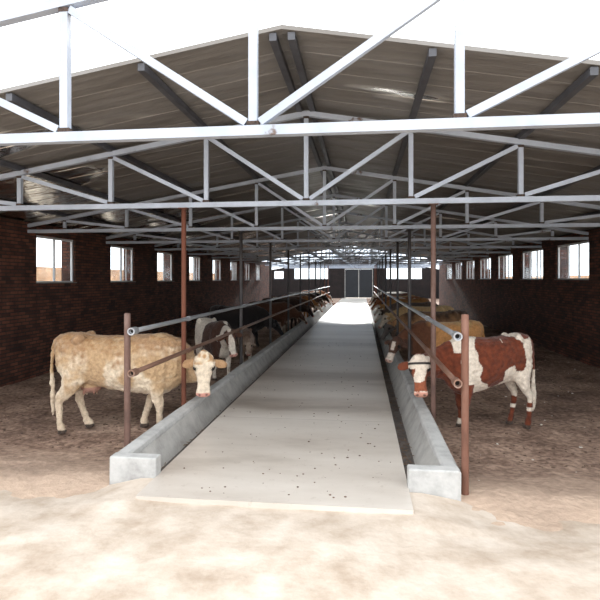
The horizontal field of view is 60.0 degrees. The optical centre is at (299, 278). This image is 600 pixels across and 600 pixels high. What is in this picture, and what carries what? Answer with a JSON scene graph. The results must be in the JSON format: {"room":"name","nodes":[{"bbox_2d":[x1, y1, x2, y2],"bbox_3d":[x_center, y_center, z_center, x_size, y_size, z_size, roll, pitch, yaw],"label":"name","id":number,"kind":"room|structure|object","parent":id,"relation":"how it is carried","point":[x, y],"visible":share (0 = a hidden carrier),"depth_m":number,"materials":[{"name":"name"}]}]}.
{"room":"farm building","nodes":[
{"label":"farm building","id":0,"kind":"room"},
{"bbox_2d":[0,217,268,386],"bbox_3d":[-4.737,0.620,23.073,0.370,3.760,38.300,0,0,7],"label":"wall","id":1,"kind":"structure","parent":0,"point":[33,314],"depth_m":13.98,"materials":[{"name":"red brick"}]},
{"bbox_2d":[36,235,76,282],"bbox_3d":[-5.842,-0.445,12.449,0.150,1.090,1.580,0,0,7],"label":"window","id":2,"kind":"structure","parent":1,"relation":"in","point":[37,236],"depth_m":12.55,"materials":[{"name":"white plastic"}]},
{"bbox_2d":[111,245,135,281],"bbox_3d":[-5.431,-0.445,15.895,0.150,1.090,1.580,0,0,7],"label":"window","id":3,"kind":"structure","parent":1,"relation":"in","point":[120,247],"depth_m":16.15,"materials":[{"name":"white plastic"}]},
{"bbox_2d":[157,251,174,281],"bbox_3d":[-5.021,-0.445,19.340,0.150,1.090,1.580,0,0,7],"label":"window","id":4,"kind":"structure","parent":1,"relation":"in","point":[163,253],"depth_m":19.67,"materials":[{"name":"white plastic"}]},
{"bbox_2d":[189,256,199,280],"bbox_3d":[-4.610,-0.445,22.786,0.150,1.090,1.580,0,0,7],"label":"window","id":5,"kind":"structure","parent":1,"relation":"in","point":[194,257],"depth_m":23.03,"materials":[{"name":"white plastic"}]},
{"bbox_2d":[213,259,220,280],"bbox_3d":[-4.199,-0.445,26.232,0.150,1.090,1.580,0,0,7],"label":"window","id":6,"kind":"structure","parent":1,"relation":"in","point":[213,259],"depth_m":26.97,"materials":[{"name":"white plastic"}]},
{"bbox_2d":[231,261,237,280],"bbox_3d":[-3.788,-0.445,29.677,0.150,1.090,1.580,0,0,7],"label":"window","id":7,"kind":"structure","parent":1,"relation":"in","point":[234,264],"depth_m":29.92,"materials":[{"name":"white plastic"}]},
{"bbox_2d":[245,263,250,280],"bbox_3d":[-3.377,-0.445,33.123,0.150,1.090,1.580,0,0,7],"label":"window","id":8,"kind":"structure","parent":1,"relation":"in","point":[245,263],"depth_m":33.11,"materials":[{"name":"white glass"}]},
{"bbox_2d":[256,265,259,279],"bbox_3d":[-2.966,-0.445,36.568,0.150,1.090,1.580,0,0,7],"label":"window","id":9,"kind":"structure","parent":1,"relation":"in","point":[258,266],"depth_m":36.81,"materials":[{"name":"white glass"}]},
{"bbox_2d":[27,166,599,232],"bbox_3d":[0.500,-1.655,10.615,13.172,1.300,0.070,0,0,7],"label":"roof truss","id":10,"kind":"object","parent":1,"relation":"attached to","point":[550,223],"visible":0.86,"depth_m":10.59,"materials":[{"name":"grey metal"}]},
{"bbox_2d":[106,194,588,243],"bbox_3d":[0.915,-1.655,14.091,13.172,1.300,0.070,0,0,7],"label":"roof truss","id":11,"kind":"object","parent":1,"relation":"attached to","point":[493,220],"visible":0.73,"depth_m":13.99,"materials":[{"name":"grey metal"}]},
{"bbox_2d":[0,306,322,498],"bbox_3d":[-2.109,2.098,23.238,4.810,0.257,37.350,0,0,7],"label":"floor","id":12,"kind":"structure","parent":0,"point":[28,470],"depth_m":7.43,"materials":[{"name":"brown soil"}]},
{"bbox_2d":[124,313,130,446],"bbox_3d":[-1.853,1.333,5.579,0.067,1.934,0.068,0,0,7],"label":"fence post","id":13,"kind":"object","parent":12,"relation":"on","point":[127,316],"visible":0.66,"depth_m":5.55,"materials":[{"name":"metal"}]},
{"bbox_2d":[127,286,329,334],"bbox_3d":[0.213,0.555,22.251,0.082,0.082,33.760,0,0,7],"label":"fence rail","id":14,"kind":"object","parent":13,"relation":"attached to","point":[133,330],"visible":1,"depth_m":7.34,"materials":[{"name":"grey metal"}]},
{"bbox_2d":[127,292,329,377],"bbox_3d":[0.213,1.000,22.251,0.082,0.082,33.760,0,0,7],"label":"fence rail","id":15,"kind":"object","parent":13,"relation":"attached to","point":[131,373],"visible":1,"depth_m":7.41,"materials":[{"name":"metal"}]},
{"bbox_2d":[0,341,268,448],"bbox_3d":[-3.329,2.186,12.590,4.440,0.078,11.651,0,0,7],"label":"crumbs","id":16,"kind":"object","parent":12,"relation":"on","point":[264,341],"visible":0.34,"depth_m":7.79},
{"bbox_2d":[49,331,226,434],"bbox_3d":[-2.304,1.468,7.492,2.610,1.423,0.727,0,0,5],"label":"cow","id":17,"kind":"object","parent":12,"relation":"on","point":[86,362],"visible":0.91,"depth_m":7.28},
{"bbox_2d":[178,208,188,405],"bbox_3d":[-1.642,0.649,7.346,0.120,3.301,0.120,0,0,7],"label":"fence post","id":18,"kind":"object","parent":12,"relation":"on","point":[183,210],"visible":0.77,"depth_m":7.32,"materials":[{"name":"brown metal"}]},
{"bbox_2d":[195,317,242,379],"bbox_3d":[-1.786,1.533,11.319,0.609,1.294,2.138,0,0,-27],"label":"cow","id":19,"kind":"object","parent":12,"relation":"on","point":[206,328],"visible":0.81,"depth_m":11.08},
{"bbox_2d":[238,231,243,364],"bbox_3d":[-1.228,0.649,10.821,0.120,3.301,0.120,0,0,7],"label":"fence post","id":20,"kind":"object","parent":12,"relation":"on","point":[240,232],"visible":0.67,"depth_m":10.81,"materials":[{"name":"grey metal"}]},
{"bbox_2d":[207,305,283,346],"bbox_3d":[-1.748,1.504,16.650,2.477,1.353,0.679,0,0,1],"label":"cow","id":21,"kind":"object","parent":12,"relation":"on","point":[251,314],"visible":0.61,"depth_m":16.42},
{"bbox_2d":[238,328,255,362],"bbox_3d":[-1.383,1.743,13.438,0.423,0.874,1.316,0,0,-8],"label":"cow","id":22,"kind":"object","parent":12,"relation":"on","point":[248,337],"visible":0.71,"depth_m":13.11},
{"bbox_2d":[268,242,271,343],"bbox_3d":[-0.813,0.649,14.297,0.120,3.301,0.120,0,0,7],"label":"fence post","id":23,"kind":"object","parent":12,"relation":"on","point":[270,243],"visible":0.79,"depth_m":14.28,"materials":[{"name":"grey metal"}]},
{"bbox_2d":[248,301,307,332],"bbox_3d":[-0.897,1.524,20.288,2.415,1.312,0.685,0,0,-1],"label":"cow","id":24,"kind":"object","parent":12,"relation":"on","point":[277,307],"visible":0.47,"depth_m":20.09},
{"bbox_2d":[262,297,313,328],"bbox_3d":[-0.556,1.498,22.810,2.433,1.363,0.677,0,0,11],"label":"cow","id":25,"kind":"object","parent":12,"relation":"on","point":[293,301],"visible":0.33,"depth_m":22.58},
{"bbox_2d":[287,250,288,330],"bbox_3d":[-0.399,0.649,17.772,0.120,3.301,0.120,0,0,7],"label":"fence post","id":26,"kind":"object","parent":12,"relation":"on","point":[287,250],"visible":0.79,"depth_m":17.76,"materials":[{"name":"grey metal"}]},
{"bbox_2d":[272,296,315,323],"bbox_3d":[-0.416,1.509,25.549,2.443,1.342,0.673,0,0,2],"label":"cow","id":27,"kind":"object","parent":12,"relation":"on","point":[296,297],"visible":0.23,"depth_m":25.45},
{"bbox_2d":[299,254,301,321],"bbox_3d":[0.016,0.649,21.248,0.120,3.301,0.120,0,0,7],"label":"fence post","id":28,"kind":"object","parent":12,"relation":"on","point":[299,254],"visible":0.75,"depth_m":21.22,"materials":[{"name":"grey metal"}]},
{"bbox_2d":[282,295,322,316],"bbox_3d":[0.074,1.522,28.161,2.404,1.316,0.665,0,0,13],"label":"cow","id":29,"kind":"object","parent":12,"relation":"on","point":[317,305],"visible":0.23,"depth_m":27.91},
{"bbox_2d":[286,293,325,309],"bbox_3d":[0.329,1.497,30.896,2.425,1.365,0.657,0,0,3],"label":"cow","id":30,"kind":"object","parent":12,"relation":"on","point":[318,300],"visible":0.23,"depth_m":30.77},
{"bbox_2d":[308,258,309,316],"bbox_3d":[0.430,0.649,24.723,0.120,3.301,0.120,0,0,7],"label":"fence post","id":31,"kind":"object","parent":12,"relation":"on","point":[308,258],"visible":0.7,"depth_m":24.70,"materials":[{"name":"grey metal"}]},
{"bbox_2d":[295,292,329,312],"bbox_3d":[0.717,1.511,33.540,2.443,1.337,0.668,0,0,10],"label":"cow","id":32,"kind":"object","parent":12,"relation":"on","point":[323,297],"visible":0.21,"depth_m":33.30},
{"bbox_2d":[315,260,316,311],"bbox_3d":[0.844,0.649,28.198,0.120,3.301,0.120,0,0,7],"label":"fence post","id":33,"kind":"object","parent":12,"relation":"on","point":[316,260],"visible":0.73,"depth_m":28.16,"materials":[{"name":"grey metal"}]},
{"bbox_2d":[302,290,332,307],"bbox_3d":[1.237,1.499,38.006,2.429,1.363,0.678,0,0,11],"label":"cow","id":34,"kind":"object","parent":12,"relation":"on","point":[322,292],"visible":0.17,"depth_m":37.79},
{"bbox_2d":[320,263,320,305],"bbox_3d":[1.259,0.649,31.674,0.120,3.301,0.120,0,0,7],"label":"fence post","id":35,"kind":"object","parent":12,"relation":"on","point":[320,263],"visible":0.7,"depth_m":31.64,"materials":[{"name":"grey metal"}]},
{"bbox_2d":[324,264,324,302],"bbox_3d":[1.673,0.649,35.149,0.120,3.301,0.120,0,0,7],"label":"fence post","id":36,"kind":"object","parent":12,"relation":"on","point":[324,264],"visible":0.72,"depth_m":35.12,"materials":[{"name":"metal"}]},
{"bbox_2d":[135,298,438,513],"bbox_3d":[2.591,2.150,28.066,19.500,0.500,47.650,0,0,7],"label":"floor","id":37,"kind":"structure","parent":0,"point":[348,328],"depth_m":6.08,"materials":[{"name":"concrete"}]},
{"bbox_2d":[184,342,381,497],"bbox_3d":[0.431,1.897,10.188,2.252,0.019,11.342,0,0,7],"label":"crumbs","id":38,"kind":"object","parent":37,"relation":"on","point":[308,342],"visible":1,"depth_m":5.82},
{"bbox_2d":[0,478,599,599],"bbox_3d":[-0.639,1.982,0.978,16.500,0.141,7.790,0,0,7],"label":"ground","id":39,"kind":"structure","parent":0,"point":[106,543],"depth_m":3.70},
{"bbox_2d":[0,25,599,258],"bbox_3d":[1.726,-1.816,20.893,14.000,1.242,32.100,0,0,7],"label":"ceiling","id":40,"kind":"structure","parent":0,"point":[382,84],"depth_m":7.32,"materials":[{"name":"metal"}]},
{"bbox_2d":[370,48,436,250],"bbox_3d":[4.014,-2.098,28.178,0.070,0.075,47.070,0,0,7],"label":"beam","id":41,"kind":"structure","parent":40,"relation":"attached to","point":[432,52],"depth_m":6.04,"materials":[{"name":"metal"}]},
{"bbox_2d":[393,66,598,250],"bbox_3d":[5.414,-1.858,28.011,0.070,0.075,47.070,0,0,7],"label":"beam","id":42,"kind":"structure","parent":40,"relation":"attached to","point":[590,73],"depth_m":5.55,"materials":[{"name":"metal"}]},
{"bbox_2d":[272,255,438,298],"bbox_3d":[5.434,0.072,51.907,19.500,4.855,0.370,0,0,7],"label":"wall","id":43,"kind":"structure","parent":0,"point":[421,288],"depth_m":51.88,"materials":[{"name":"brick"}]},
{"bbox_2d":[0,199,295,264],"bbox_3d":[-2.986,-1.379,29.013,0.070,0.075,47.070,0,0,7],"label":"beam","id":44,"kind":"structure","parent":43,"relation":"attached to","point":[50,212],"depth_m":12.14,"materials":[{"name":"metal"}]},
{"bbox_2d":[0,159,299,258],"bbox_3d":[-1.586,-1.619,28.846,0.070,0.075,47.070,0,0,7],"label":"beam","id":45,"kind":"structure","parent":43,"relation":"attached to","point":[3,163],"depth_m":9.38,"materials":[{"name":"metal"}]},
{"bbox_2d":[6,93,325,260],"bbox_3d":[-0.186,-1.858,28.679,0.070,0.075,47.070,0,0,7],"label":"beam","id":46,"kind":"structure","parent":43,"relation":"attached to","point":[12,98],"depth_m":7.44,"materials":[{"name":"metal"}]},
{"bbox_2d":[138,63,326,244],"bbox_3d":[1.214,-2.098,28.512,0.070,0.075,47.070,0,0,7],"label":"beam","id":47,"kind":"structure","parent":43,"relation":"attached to","point":[143,68],"depth_m":6.25,"materials":[{"name":"metal"}]},
{"bbox_2d":[294,268,321,278],"bbox_3d":[1.157,-0.550,52.356,3.500,1.140,0.050,0,0,7],"label":"window","id":48,"kind":"structure","parent":43,"relation":"in","point":[294,268],"depth_m":52.45,"materials":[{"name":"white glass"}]},
{"bbox_2d":[269,33,348,243],"bbox_3d":[2.525,-2.322,28.355,0.070,0.075,47.070,0,0,7],"label":"beam","id":49,"kind":"structure","parent":43,"relation":"attached to","point":[273,38],"depth_m":5.99,"materials":[{"name":"metal"}]},
{"bbox_2d":[288,32,355,255],"bbox_3d":[2.704,-2.322,28.334,0.070,0.075,47.070,0,0,7],"label":"beam","id":50,"kind":"structure","parent":43,"relation":"attached to","point":[292,39],"depth_m":6.11,"materials":[{"name":"metal"}]},
{"bbox_2d":[345,268,372,297],"bbox_3d":[5.851,0.425,51.776,2.800,2.950,0.110,0,0,7],"label":"door","id":51,"kind":"structure","parent":43,"relation":"in","point":[358,281],"depth_m":51.75,"materials":[{"name":"metal"}]},
{"bbox_2d":[393,268,421,278],"bbox_3d":[10.247,-0.550,51.272,3.490,1.140,0.050,0,0,7],"label":"window","id":52,"kind":"structure","parent":43,"relation":"in","point":[393,268],"depth_m":51.21,"materials":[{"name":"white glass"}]},
{"bbox_2d":[437,165,599,243],"bbox_3d":[6.814,-1.619,27.844,0.070,0.075,47.070,0,0,7],"label":"beam","id":53,"kind":"structure","parent":43,"relation":"attached to","point":[551,191],"depth_m":9.73,"materials":[{"name":"metal"}]},
{"bbox_2d":[439,210,599,257],"bbox_3d":[8.214,-1.379,27.677,0.070,0.075,47.070,0,0,7],"label":"beam","id":54,"kind":"structure","parent":43,"relation":"attached to","point":[598,211],"depth_m":13.98,"materials":[{"name":"metal"}]},
{"bbox_2d":[262,246,490,268],"bbox_3d":[4.537,-1.555,44.476,20.000,1.700,15.400,0,0,7],"label":"ceiling","id":55,"kind":"structure","parent":0,"point":[324,251],"depth_m":41.86,"materials":[{"name":"grey metal"}]},
{"bbox_2d":[272,251,430,266],"bbox_3d":[4.230,-1.655,41.894,13.172,1.300,0.070,0,0,7],"label":"roof truss","id":56,"kind":"object","parent":55,"relation":"attached to","point":[346,251],"visible":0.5,"depth_m":41.94,"materials":[{"name":"grey metal"}]},
{"bbox_2d":[279,254,429,267],"bbox_3d":[4.644,-1.655,45.369,13.172,1.300,0.070,0,0,7],"label":"roof truss","id":57,"kind":"object","parent":55,"relation":"attached to","point":[344,254],"visible":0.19,"depth_m":45.45,"materials":[{"name":"grey metal"}]},
{"bbox_2d":[296,255,424,267],"bbox_3d":[5.058,-1.655,48.845,13.172,1.300,0.070,0,0,7],"label":"roof truss","id":58,"kind":"object","parent":55,"relation":"attached to","point":[348,255],"visible":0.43,"depth_m":48.45,"materials":[{"name":"grey metal"}]},
{"bbox_2d":[387,322,599,531],"bbox_3d":[5.905,2.098,21.527,4.870,0.260,35.850,0,0,7],"label":"floor","id":59,"kind":"structure","parent":0,"point":[534,496],"depth_m":6.84,"materials":[{"name":"brown soil"}]},
{"bbox_2d":[377,262,378,294],"bbox_3d":[4.679,0.649,31.266,0.120,3.301,0.120,0,0,7],"label":"fence post","id":60,"kind":"object","parent":59,"relation":"on","point":[377,262],"visible":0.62,"depth_m":31.25,"materials":[{"name":"grey metal"}]},
{"bbox_2d":[379,260,380,299],"bbox_3d":[4.265,0.649,27.791,0.120,3.301,0.120,0,0,7],"label":"fence post","id":61,"kind":"object","parent":59,"relation":"on","point":[379,260],"visible":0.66,"depth_m":27.77,"materials":[{"name":"grey metal"}]},
{"bbox_2d":[382,258,382,303],"bbox_3d":[3.851,0.649,24.315,0.120,3.301,0.120,0,0,7],"label":"fence post","id":62,"kind":"object","parent":59,"relation":"on","point":[382,258],"visible":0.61,"depth_m":24.29,"materials":[{"name":"grey metal"}]},
{"bbox_2d":[385,254,386,324],"bbox_3d":[3.436,0.649,20.840,0.120,3.301,0.120,0,0,7],"label":"fence post","id":63,"kind":"object","parent":59,"relation":"on","point":[385,254],"visible":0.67,"depth_m":20.81,"materials":[{"name":"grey metal"}]},
{"bbox_2d":[370,292,405,301],"bbox_3d":[5.697,1.503,33.243,2.489,1.354,0.678,0,0,3],"label":"cow","id":64,"kind":"object","parent":59,"relation":"on","point":[374,295],"visible":0.17,"depth_m":33.20},
{"bbox_2d":[370,293,407,305],"bbox_3d":[5.339,1.491,30.598,2.466,1.379,0.679,0,0,11],"label":"cow","id":65,"kind":"object","parent":59,"relation":"on","point":[392,294],"visible":0.2,"depth_m":30.53},
{"bbox_2d":[390,249,390,333],"bbox_3d":[3.022,0.649,17.364,0.120,3.301,0.120,0,0,7],"label":"fence post","id":66,"kind":"object","parent":59,"relation":"on","point":[390,249],"visible":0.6,"depth_m":17.33,"materials":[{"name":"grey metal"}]},
{"bbox_2d":[371,296,419,321],"bbox_3d":[4.693,1.505,25.238,2.487,1.350,0.667,0,0,10],"label":"cow","id":67,"kind":"object","parent":59,"relation":"on","point":[377,302],"visible":0.16,"depth_m":25.20},
{"bbox_2d":[395,241,399,335],"bbox_3d":[2.608,0.649,13.889,0.120,3.301,0.120,0,0,7],"label":"fence post","id":68,"kind":"object","parent":59,"relation":"on","point":[397,242],"visible":0.79,"depth_m":13.86,"materials":[{"name":"grey metal"}]},
{"bbox_2d":[373,297,429,315],"bbox_3d":[4.417,1.489,22.508,2.459,1.382,0.656,0,0,0],"label":"cow","id":69,"kind":"object","parent":59,"relation":"on","point":[379,307],"visible":0.23,"depth_m":22.36},
{"bbox_2d":[374,302,437,335],"bbox_3d":[4.066,1.518,19.886,2.438,1.324,0.654,0,0,14],"label":"cow","id":70,"kind":"object","parent":59,"relation":"on","point":[381,313],"visible":0.2,"depth_m":19.82},
{"bbox_2d":[406,229,412,372],"bbox_3d":[2.193,0.649,10.414,0.120,3.301,0.120,0,0,7],"label":"fence post","id":71,"kind":"object","parent":59,"relation":"on","point":[409,230],"visible":0.75,"depth_m":10.38,"materials":[{"name":"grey metal"}]},
{"bbox_2d":[378,305,453,327],"bbox_3d":[3.787,1.512,16.896,2.466,1.337,0.666,0,0,13],"label":"cow","id":72,"kind":"object","parent":59,"relation":"on","point":[386,317],"visible":0.27,"depth_m":16.79},
{"bbox_2d":[380,310,466,356],"bbox_3d":[3.450,1.516,14.427,2.474,1.327,0.666,0,0,4],"label":"cow","id":73,"kind":"object","parent":59,"relation":"on","point":[450,315],"visible":0.36,"depth_m":14.25},
{"bbox_2d":[428,203,438,421],"bbox_3d":[1.779,0.649,6.938,0.120,3.301,0.120,0,0,7],"label":"fence post","id":74,"kind":"object","parent":59,"relation":"on","point":[433,205],"visible":0.76,"depth_m":6.91,"materials":[{"name":"metal"}]},
{"bbox_2d":[374,292,462,387],"bbox_3d":[3.459,0.955,21.678,0.082,0.082,34.130,0,0,7],"label":"fence rail","id":75,"kind":"object","parent":74,"relation":"attached to","point":[457,383],"visible":1,"depth_m":6.23,"materials":[{"name":"metal"}]},
{"bbox_2d":[374,286,462,340],"bbox_3d":[3.459,0.525,21.678,0.082,0.082,34.130,0,0,7],"label":"fence rail","id":76,"kind":"object","parent":74,"relation":"attached to","point":[455,335],"visible":1,"depth_m":6.12,"materials":[{"name":"grey metal"}]},
{"bbox_2d":[384,319,484,362],"bbox_3d":[2.829,1.518,10.922,2.128,1.323,0.637,0,0,3],"label":"cow","id":77,"kind":"object","parent":59,"relation":"on","point":[421,329],"visible":0.52,"depth_m":10.74},
{"bbox_2d":[461,314,468,494],"bbox_3d":[1.524,1.313,4.803,0.067,1.974,0.068,0,0,7],"label":"fence post","id":78,"kind":"object","parent":59,"relation":"on","point":[464,317],"visible":0.81,"depth_m":4.77,"materials":[{"name":"orange metal"}]},
{"bbox_2d":[397,332,535,428],"bbox_3d":[2.419,1.486,7.512,2.214,1.389,0.603,0,0,-17],"label":"cow","id":79,"kind":"object","parent":59,"relation":"on","point":[508,359],"visible":0.87,"depth_m":7.39},
{"bbox_2d":[402,350,599,467],"bbox_3d":[4.742,2.185,11.661,4.591,0.082,11.720,0,0,7],"label":"straw","id":80,"kind":"object","parent":59,"relation":"on","point":[537,350],"visible":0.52,"depth_m":7.42,"materials":[{"name":"brown plant"}]},
{"bbox_2d":[439,227,599,367],"bbox_3d":[8.450,0.620,20.745,0.370,3.760,36.800,0,0,7],"label":"wall","id":81,"kind":"structure","parent":0,"point":[562,317],"depth_m":16.78,"materials":[{"name":"red brick"}]},
{"bbox_2d":[0,0,599,145],"bbox_3d":[-0.328,-1.655,3.665,13.172,1.300,0.070,0,0,7],"label":"roof truss","id":82,"kind":"object","parent":81,"relation":"attached to","point":[461,120],"visible":1,"depth_m":3.63,"materials":[{"name":"white metal"}]},
{"bbox_2d":[0,110,599,210],"bbox_3d":[0.086,-1.655,7.140,13.172,1.300,0.070,0,0,7],"label":"roof truss","id":83,"kind":"object","parent":81,"relation":"attached to","point":[521,197],"visible":0.9,"depth_m":7.11,"materials":[{"name":"grey metal"}]},
{"bbox_2d":[155,211,541,250],"bbox_3d":[1.329,-1.655,17.566,13.172,1.300,0.070,0,0,7],"label":"roof truss","id":84,"kind":"object","parent":81,"relation":"attached to","point":[338,246],"visible":0.67,"depth_m":17.49,"materials":[{"name":"grey metal"}]},
{"bbox_2d":[188,222,510,254],"bbox_3d":[1.743,-1.655,21.042,13.172,1.300,0.070,0,0,7],"label":"roof truss","id":85,"kind":"object","parent":81,"relation":"attached to","point":[342,223],"visible":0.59,"depth_m":20.97,"materials":[{"name":"grey metal"}]},
{"bbox_2d":[212,230,488,257],"bbox_3d":[2.158,-1.655,24.517,13.172,1.300,0.070,0,0,7],"label":"roof truss","id":86,"kind":"object","parent":81,"relation":"attached to","point":[375,236],"visible":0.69,"depth_m":24.46,"materials":[{"name":"grey metal"}]},
{"bbox_2d":[230,236,472,260],"bbox_3d":[2.572,-1.655,27.992,13.172,1.300,0.070,0,0,7],"label":"roof truss","id":87,"kind":"object","parent":81,"relation":"attached to","point":[347,237],"visible":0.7,"depth_m":27.95,"materials":[{"name":"grey metal"}]},
{"bbox_2d":[244,242,459,262],"bbox_3d":[2.986,-1.655,31.468,13.172,1.300,0.070,0,0,7],"label":"roof truss","id":88,"kind":"object","parent":81,"relation":"attached to","point":[371,245],"visible":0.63,"depth_m":31.45,"materials":[{"name":"grey metal"}]},
{"bbox_2d":[256,245,449,263],"bbox_3d":[3.401,-1.655,34.943,13.172,1.300,0.070,0,0,7],"label":"roof truss","id":89,"kind":"object","parent":81,"relation":"attached to","point":[346,245],"visible":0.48,"depth_m":34.92,"materials":[{"name":"grey metal"}]},
{"bbox_2d":[265,249,441,265],"bbox_3d":[3.815,-1.655,38.419,13.172,1.300,0.070,0,0,7],"label":"roof truss","id":90,"kind":"object","parent":81,"relation":"attached to","point":[344,249],"visible":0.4,"depth_m":38.32,"materials":[{"name":"grey metal"}]},
{"bbox_2d":[447,264,451,278],"bbox_3d":[9.948,-0.480,34.656,0.150,1.020,2.280,0,0,7],"label":"window","id":91,"kind":"structure","parent":81,"relation":"in","point":[448,264],"depth_m":34.99,"materials":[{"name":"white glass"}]},
{"bbox_2d":[456,262,461,279],"bbox_3d":[9.545,-0.480,31.280,0.150,1.020,2.280,0,0,7],"label":"window","id":92,"kind":"structure","parent":81,"relation":"in","point":[459,262],"depth_m":31.61,"materials":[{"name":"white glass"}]},
{"bbox_2d":[465,260,473,279],"bbox_3d":[9.160,-0.480,27.902,0.185,1.020,2.280,0,0,7],"label":"window","id":93,"kind":"structure","parent":81,"relation":"in","point":[472,261],"depth_m":27.77,"materials":[{"name":"white metal"}]},
{"bbox_2d":[478,257,490,279],"bbox_3d":[8.740,-0.480,24.528,0.150,1.020,2.280,0,0,7],"label":"window","id":94,"kind":"structure","parent":81,"relation":"in","point":[489,257],"depth_m":24.87,"materials":[{"name":"white metal"}]},
{"bbox_2d":[496,254,511,279],"bbox_3d":[8.338,-0.480,21.152,0.150,1.020,2.280,0,0,7],"label":"window","id":95,"kind":"structure","parent":81,"relation":"in","point":[503,256],"depth_m":21.49,"materials":[{"name":"white metal"}]},
{"bbox_2d":[520,248,542,279],"bbox_3d":[7.953,-0.480,17.773,0.185,1.020,2.280,0,0,7],"label":"window","id":96,"kind":"structure","parent":81,"relation":"in","point":[536,250],"depth_m":18.03,"materials":[{"name":"white metal"}]},
{"bbox_2d":[554,241,588,279],"bbox_3d":[7.533,-0.480,14.399,0.150,1.020,2.280,0,0,7],"label":"window","id":97,"kind":"structure","parent":81,"relation":"in","point":[583,242],"depth_m":14.50,"materials":[{"name":"white metal"}]},
{"bbox_3d":[5.920,2.480,49.648,180.000,0.440,180.000,0,0,7],"label":"ground","id":98,"kind":"structure","parent":0,"visible":0},
{"bbox_2d":[36,267,214,280],"bbox_3d":[-12.886,0.875,36.784,0.300,3.050,80.000,0,0,7],"label":"wall","id":99,"kind":"structure","parent":98,"relation":"on","point":[42,273],"depth_m":29.14,"materials":[{"name":"beige brick"}]},
{"bbox_2d":[110,303,332,483],"bbox_3d":[0.413,2.055,22.014,0.497,0.689,34.226,0,0,7],"label":"trough","id":100,"kind":"object","parent":98,"relation":"on","point":[146,456],"visible":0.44,"depth_m":6.82,"materials":[{"name":"concrete"}]},
{"bbox_2d":[368,303,460,500],"bbox_3d":[3.232,2.056,21.678,0.490,0.687,34.226,0,0,7],"label":"trough","id":101,"kind":"object","parent":98,"relation":"on","point":[430,468],"visible":0.73,"depth_m":6.13,"materials":[{"name":"concrete"}]},
{"bbox_2d":[506,275,588,278],"bbox_3d":[29.308,1.000,41.824,0.300,2.800,100.000,0,0,7],"label":"wall","id":102,"kind":"structure","parent":98,"relation":"on","point":[574,276],"depth_m":59.15,"materials":[{"name":"beige brick"}]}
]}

